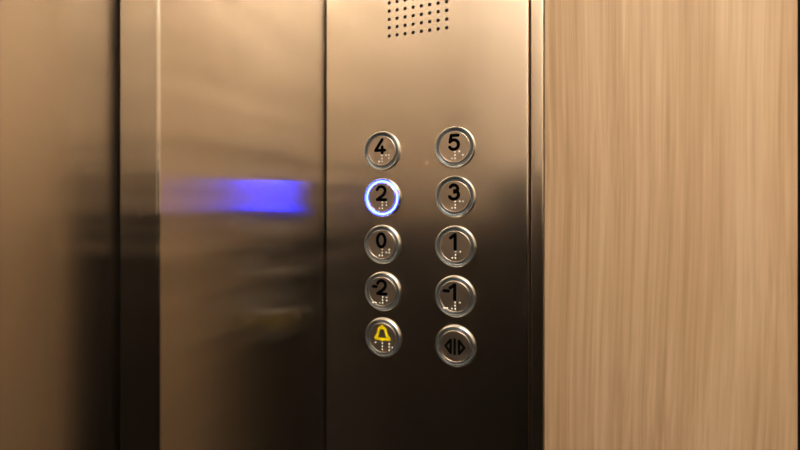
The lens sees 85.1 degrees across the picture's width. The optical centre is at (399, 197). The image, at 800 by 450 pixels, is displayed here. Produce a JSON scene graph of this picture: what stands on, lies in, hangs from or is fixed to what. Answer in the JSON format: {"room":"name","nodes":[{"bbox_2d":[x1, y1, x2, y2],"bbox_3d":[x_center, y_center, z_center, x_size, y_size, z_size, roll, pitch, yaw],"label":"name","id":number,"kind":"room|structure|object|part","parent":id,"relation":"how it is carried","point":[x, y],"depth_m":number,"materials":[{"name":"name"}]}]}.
{"room":"elevator interior","nodes":[
{"label":"elevator interior","id":0,"kind":"room"},
{"bbox_2d":[120,0,325,449],"bbox_3d":[-0.119,0.025,0.354,0.033,2.250,0.205,0,0,21],"label":"wall","id":1,"kind":"structure","parent":0,"point":[223,102],"depth_m":0.30,"materials":[{"name":"silver metal"}]},
{"bbox_2d":[0,0,119,449],"bbox_3d":[-0.326,0.117,-0.089,0.030,2.055,0.920,0,0,21],"label":"door","id":2,"kind":"structure","parent":1,"relation":"in","point":[60,59],"depth_m":0.24,"materials":[{"name":"silver metal"}]},
{"bbox_2d":[544,0,799,449],"bbox_3d":[0.501,0.025,0.222,1.480,2.250,0.031,0,0,21],"label":"wall","id":3,"kind":"structure","parent":0,"point":[671,126],"depth_m":0.32,"materials":[{"name":"brown wood"}]},
{"bbox_2d":[326,0,530,449],"bbox_3d":[0.019,0.025,0.398,0.191,2.249,0.023,0,0,21],"label":"control panel","id":4,"kind":"object","parent":3,"relation":"attached to","point":[413,71],"depth_m":0.39,"materials":[{"name":"metal"}]},
{"bbox_3d":[-0.016,0.043,0.401,0.036,0.036,0.003,0,0,21],"label":"elevator button","id":5,"kind":"part","parent":4,"relation":"part of","materials":[{"name":"silver metal"}]},
{"bbox_3d":[-0.016,0.000,0.401,0.036,0.036,0.003,0,0,21],"label":"elevator button","id":6,"kind":"part","parent":4,"relation":"part of","materials":[{"name":"silver metal"}]},
{"bbox_3d":[-0.017,-0.043,0.402,0.036,0.036,0.003,0,0,21],"label":"elevator button","id":7,"kind":"part","parent":4,"relation":"part of","materials":[{"name":"silver metal"}]},
{"bbox_3d":[-0.016,0.129,0.401,0.036,0.036,0.003,0,0,21],"label":"elevator button","id":8,"kind":"part","parent":4,"relation":"part of","materials":[{"name":"silver metal"}]},
{"bbox_3d":[-0.016,0.086,0.401,0.036,0.036,0.003,0,0,21],"label":"elevator button","id":9,"kind":"part","parent":4,"relation":"part of","materials":[{"name":"silver metal"}]},
{"bbox_3d":[0.048,0.128,0.377,0.036,0.036,0.003,0,0,21],"label":"elevator button","id":10,"kind":"part","parent":4,"relation":"part of","materials":[{"name":"silver metal"}]},
{"bbox_3d":[0.047,0.085,0.377,0.036,0.036,0.003,0,0,21],"label":"elevator button","id":11,"kind":"part","parent":4,"relation":"part of","materials":[{"name":"silver metal"}]},
{"bbox_3d":[0.048,0.042,0.377,0.036,0.036,0.003,0,0,21],"label":"elevator button","id":12,"kind":"part","parent":4,"relation":"part of","materials":[{"name":"silver metal"}]},
{"bbox_3d":[0.047,-0.001,0.377,0.036,0.036,0.003,0,0,21],"label":"elevator button","id":13,"kind":"part","parent":4,"relation":"part of","materials":[{"name":"silver metal"}]},
{"bbox_3d":[0.047,-0.044,0.377,0.036,0.036,0.003,0,0,21],"label":"elevator button","id":14,"kind":"part","parent":4,"relation":"part of","materials":[{"name":"silver metal"}]},
{"bbox_2d":[531,0,543,449],"bbox_3d":[0.115,0.025,0.362,0.010,2.250,0.019,0,0,21],"label":"trim","id":15,"kind":"structure","parent":3,"relation":"attached to","point":[537,6],"depth_m":0.35,"materials":[{"name":"silver metal"}]}
]}

